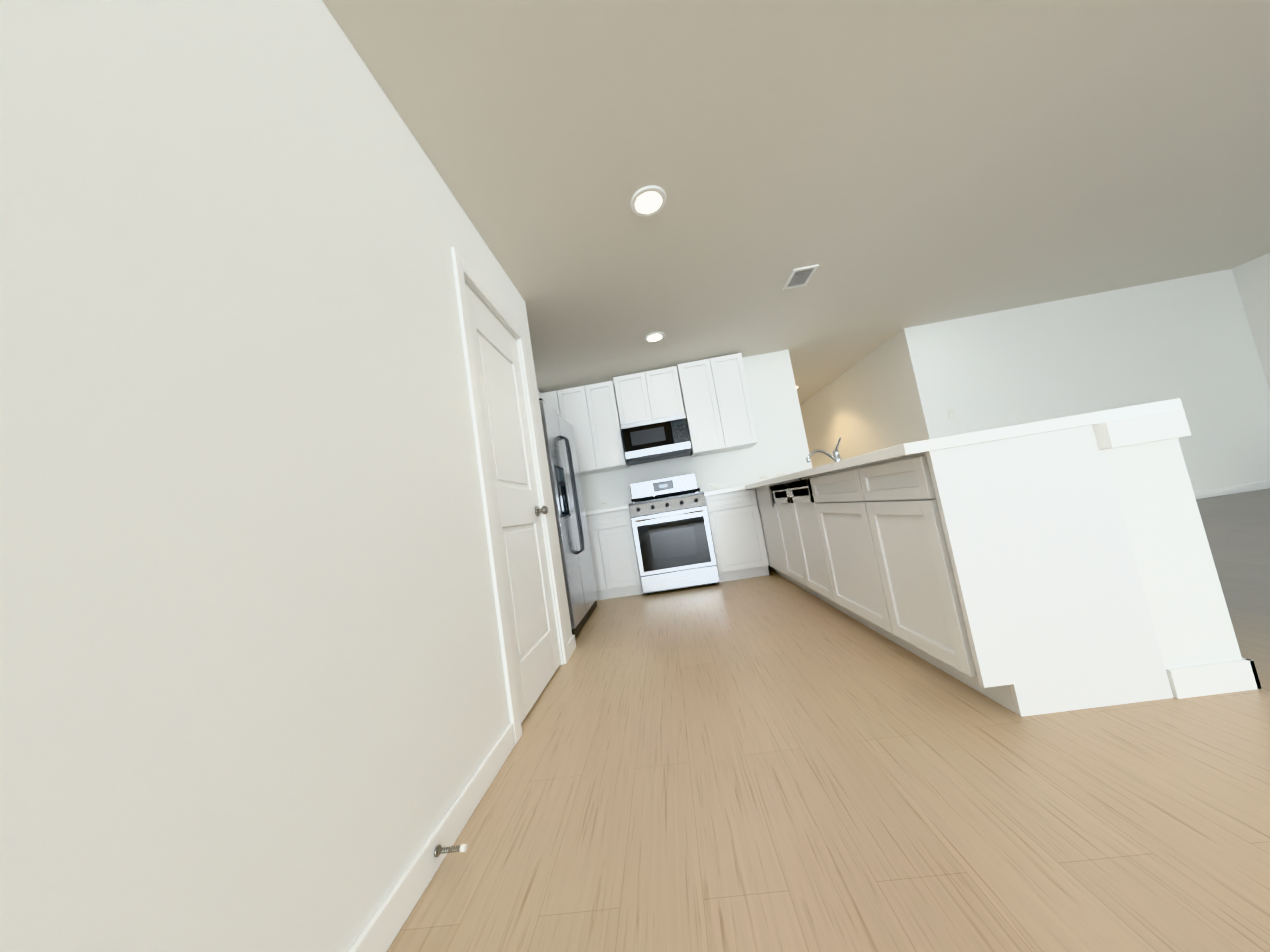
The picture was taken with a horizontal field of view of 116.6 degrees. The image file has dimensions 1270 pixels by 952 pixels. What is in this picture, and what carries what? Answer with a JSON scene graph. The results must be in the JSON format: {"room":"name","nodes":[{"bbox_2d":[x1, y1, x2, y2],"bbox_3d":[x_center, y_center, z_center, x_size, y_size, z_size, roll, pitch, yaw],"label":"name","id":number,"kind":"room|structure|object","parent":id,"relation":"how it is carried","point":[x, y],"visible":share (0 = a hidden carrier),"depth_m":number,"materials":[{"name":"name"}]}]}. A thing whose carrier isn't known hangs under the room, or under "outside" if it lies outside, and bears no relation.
{"room":"kitchen","nodes":[
{"label":"kitchen","id":0,"kind":"room"},
{"bbox_2d":[0,0,571,951],"bbox_3d":[-1.410,-0.451,-2.972,0.798,2.460,11.534,-9,-5,3],"label":"wall","id":1,"kind":"structure","parent":0,"point":[252,688],"depth_m":0.69,"materials":[{"name":"white paint"}]},
{"bbox_2d":[451,247,568,743],"bbox_3d":[-0.668,0.067,2.089,0.126,2.122,0.874,-9,-5,3],"label":"door frame","id":2,"kind":"structure","parent":1,"relation":"attached to","point":[464,273],"depth_m":1.74,"materials":[{"name":"white paint"}]},
{"bbox_2d":[465,283,560,722],"bbox_3d":[-0.612,0.092,2.078,0.103,2.028,0.720,-9,-5,3],"label":"pantry door","id":3,"kind":"structure","parent":1,"relation":"in","point":[530,612],"depth_m":2.04,"materials":[{"name":"white paint"}]},
{"bbox_2d":[348,480,1269,951],"bbox_3d":[3.253,0.542,2.886,7.600,0.085,23.990,-9,-5,3],"label":"baseboard","id":4,"kind":"structure","parent":1,"relation":"attached to","point":[382,928],"depth_m":1.02,"materials":[{"name":"white paint"}]},
{"bbox_2d":[580,349,811,511],"bbox_3d":[0.400,-0.033,4.753,3.333,2.460,0.120,-9,-5,3],"label":"wall","id":5,"kind":"structure","parent":0,"point":[781,445],"depth_m":4.67,"materials":[{"name":"white paint"}]},
{"bbox_2d":[539,390,566,420],"bbox_3d":[-0.891,-0.474,4.641,0.278,0.982,0.350,-9,-5,3],"label":"upper cabinet","id":6,"kind":"object","parent":5,"relation":"attached to","point":[554,399],"depth_m":4.50,"materials":[{"name":"white paint"}]},
{"bbox_2d":[563,385,606,475],"bbox_3d":[-0.622,-0.519,4.625,0.386,0.982,0.350,-9,-5,3],"label":"upper cabinet","id":7,"kind":"object","parent":5,"relation":"attached to","point":[580,407],"depth_m":4.46,"materials":[{"name":"white paint"}]},
{"bbox_2d":[598,500,607,506],"bbox_3d":[-0.381,0.334,4.715,0.114,0.070,0.008,-9,-5,3],"label":"outlet","id":8,"kind":"object","parent":5,"relation":"attached to","point":[603,503],"visible":1,"depth_m":4.71,"materials":[{"name":"white plastic"}]},
{"bbox_2d":[591,377,628,470],"bbox_3d":[-0.322,-0.569,4.607,0.454,0.982,0.350,-9,-5,3],"label":"upper cabinet","id":9,"kind":"object","parent":5,"relation":"attached to","point":[607,396],"depth_m":4.44,"materials":[{"name":"white paint"}]},
{"bbox_2d":[618,371,658,423],"bbox_3d":[0.015,-0.869,4.607,0.426,0.570,0.350,-9,-5,3],"label":"upper cabinet","id":10,"kind":"object","parent":5,"relation":"attached to","point":[639,405],"depth_m":4.44,"materials":[{"name":"white paint"}]},
{"bbox_2d":[621,414,691,465],"bbox_3d":[0.244,-0.406,4.522,0.727,0.418,0.412,-9,-5,3],"label":"microwave","id":11,"kind":"object","parent":10,"relation":"attached to","point":[657,439],"visible":1,"depth_m":4.32,"materials":[{"name":"silver metal"}]},
{"bbox_2d":[651,365,686,417],"bbox_3d":[0.319,-0.920,4.589,0.425,0.570,0.350,-9,-5,3],"label":"upper cabinet","id":12,"kind":"object","parent":5,"relation":"attached to","point":[668,387],"depth_m":4.42,"materials":[{"name":"white paint"}]},
{"bbox_2d":[678,358,730,456],"bbox_3d":[0.746,-0.773,4.546,0.490,1.032,0.350,-9,-5,3],"label":"upper cabinet","id":13,"kind":"object","parent":5,"relation":"attached to","point":[710,399],"depth_m":4.38,"materials":[{"name":"white paint"}]},
{"bbox_2d":[715,353,757,449],"bbox_3d":[1.080,-0.829,4.527,0.420,1.032,0.350,-9,-5,3],"label":"upper cabinet","id":14,"kind":"object","parent":5,"relation":"attached to","point":[732,376],"depth_m":4.36,"materials":[{"name":"white paint"}]},
{"bbox_2d":[758,474,768,480],"bbox_3d":[1.510,0.018,4.603,0.114,0.070,0.008,-9,-5,3],"label":"outlet","id":15,"kind":"object","parent":5,"relation":"attached to","point":[763,477],"visible":0.94,"depth_m":4.60,"materials":[{"name":"white plastic"}]},
{"bbox_2d":[775,471,785,476],"bbox_3d":[1.707,-0.015,4.592,0.114,0.070,0.008,-9,-5,3],"label":"outlet","id":16,"kind":"object","parent":5,"relation":"attached to","point":[782,473],"visible":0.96,"depth_m":4.59,"materials":[{"name":"white plastic"}]},
{"bbox_2d":[768,478,803,501],"bbox_3d":[1.151,0.109,3.028,0.003,0.203,0.746,-9,-5,3],"label":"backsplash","id":17,"kind":"structure","parent":0,"relation":"attached to","point":[783,491],"depth_m":2.88,"materials":[{"name":"black"}]},
{"bbox_2d":[323,0,1269,404],"bbox_3d":[2.480,-1.776,3.223,8.800,0.030,24.400,-9,-5,3],"label":"ceiling","id":18,"kind":"structure","parent":0,"point":[891,168],"depth_m":2.02,"materials":[{"name":"white paint"}]},
{"bbox_2d":[630,185,666,216],"bbox_3d":[0.072,-1.468,2.101,0.200,0.013,0.200,-9,-5,3],"label":"recessed light","id":19,"kind":"object","parent":18,"relation":"in","point":[650,200],"visible":1,"depth_m":2.08,"materials":[{"name":"white paint"}]},
{"bbox_2d":[644,332,663,341],"bbox_3d":[0.186,-1.333,3.769,0.200,0.013,0.200,-9,-5,3],"label":"recessed light","id":20,"kind":"object","parent":18,"relation":"in","point":[654,337],"visible":0.98,"depth_m":3.75,"materials":[{"name":"white paint"}]},
{"bbox_2d":[783,264,818,289],"bbox_3d":[1.309,-1.575,3.116,0.190,0.012,0.270,-9,-5,3],"label":"ceiling vent","id":21,"kind":"object","parent":18,"relation":"in","point":[800,277],"visible":0.96,"depth_m":3.10,"materials":[{"name":"white metal"}]},
{"bbox_2d":[387,488,1269,951],"bbox_3d":[2.881,0.707,2.995,8.800,0.100,24.400,-9,-5,3],"label":"floor","id":22,"kind":"structure","parent":0,"point":[773,762],"depth_m":1.01,"materials":[{"name":"brown wood"}]},
{"bbox_2d":[539,398,597,637],"bbox_3d":[-0.854,0.388,3.303,0.824,1.768,0.975,-9,-5,3],"label":"fridge","id":23,"kind":"object","parent":22,"relation":"on","point":[574,542],"visible":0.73,"depth_m":3.11,"materials":[{"name":"silver metal"}]},
{"bbox_2d":[586,505,642,600],"bbox_3d":[-0.563,0.860,4.216,1.197,0.914,0.934,-9,-5,3],"label":"base cabinet","id":24,"kind":"object","parent":22,"relation":"on","point":[614,554],"visible":0.4,"depth_m":3.97,"materials":[{"name":"white paint"}]},
{"bbox_2d":[629,474,718,593],"bbox_3d":[0.388,0.581,4.219,0.760,1.160,0.804,-9,-5,3],"label":"range","id":25,"kind":"object","parent":22,"relation":"on","point":[672,535],"visible":1,"depth_m":3.88,"materials":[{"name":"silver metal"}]},
{"bbox_2d":[705,490,771,581],"bbox_3d":[1.044,0.621,4.234,0.509,0.876,0.707,-9,-5,3],"label":"base cabinet","id":26,"kind":"object","parent":22,"relation":"on","point":[736,523],"depth_m":3.90,"materials":[{"name":"white paint"}]},
{"bbox_2d":[704,486,743,497],"bbox_3d":[0.919,0.179,4.264,0.405,0.038,0.736,-9,-5,3],"label":"countertop","id":27,"kind":"structure","parent":26,"relation":"on","point":[729,491],"depth_m":3.90,"materials":[{"name":"white stone"}]},
{"bbox_2d":[788,406,1261,700],"bbox_3d":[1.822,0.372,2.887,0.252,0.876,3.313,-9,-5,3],"label":"base cabinet","id":28,"kind":"object","parent":22,"relation":"on","point":[1063,564],"depth_m":1.27,"materials":[{"name":"white paint"}]},
{"bbox_2d":[744,398,1181,489],"bbox_3d":[1.456,-0.029,2.942,0.875,0.038,3.321,-9,-5,3],"label":"countertop","id":29,"kind":"structure","parent":28,"relation":"on","point":[905,452],"depth_m":1.31,"materials":[{"name":"white stone"}]},
{"bbox_2d":[805,437,850,469],"bbox_3d":[1.469,-0.159,3.066,0.260,0.220,0.260,-9,-5,3],"label":"faucet","id":30,"kind":"object","parent":29,"relation":"on","point":[836,456],"depth_m":3.05,"materials":[{"name":"silver metal"}]},
{"bbox_2d":[800,470,867,501],"bbox_3d":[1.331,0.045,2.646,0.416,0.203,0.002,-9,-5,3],"label":"drawer front","id":31,"kind":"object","parent":0,"relation":"attached to","point":[852,481],"depth_m":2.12,"materials":[{"name":"white wood"}]},
{"bbox_2d":[800,333,922,467],"bbox_3d":[3.809,-0.122,9.768,0.120,2.460,10.330,-9,-5,3],"label":"wall","id":32,"kind":"structure","parent":0,"point":[865,405],"depth_m":5.71,"materials":[{"name":"white paint"}]},
{"bbox_2d":[898,269,1269,491],"bbox_3d":[5.197,-0.834,4.470,3.703,2.460,0.120,-9,-5,3],"label":"wall","id":33,"kind":"structure","parent":0,"point":[1189,342],"depth_m":4.44,"materials":[{"name":"white paint"}]},
{"bbox_2d":[947,409,955,419],"bbox_3d":[3.637,-0.711,4.507,0.070,0.114,0.009,-9,-5,3],"label":"switch plate","id":34,"kind":"object","parent":33,"relation":"attached to","point":[951,413],"visible":1,"depth_m":4.50,"materials":[{"name":"white plastic"}]},
{"bbox_2d":[1232,253,1269,388],"bbox_3d":[6.480,-1.675,-2.430,0.100,2.460,13.550,-9,-5,3],"label":"wall","id":35,"kind":"structure","parent":0,"point":[1252,279],"depth_m":4.28,"materials":[{"name":"white paint"}]}
]}

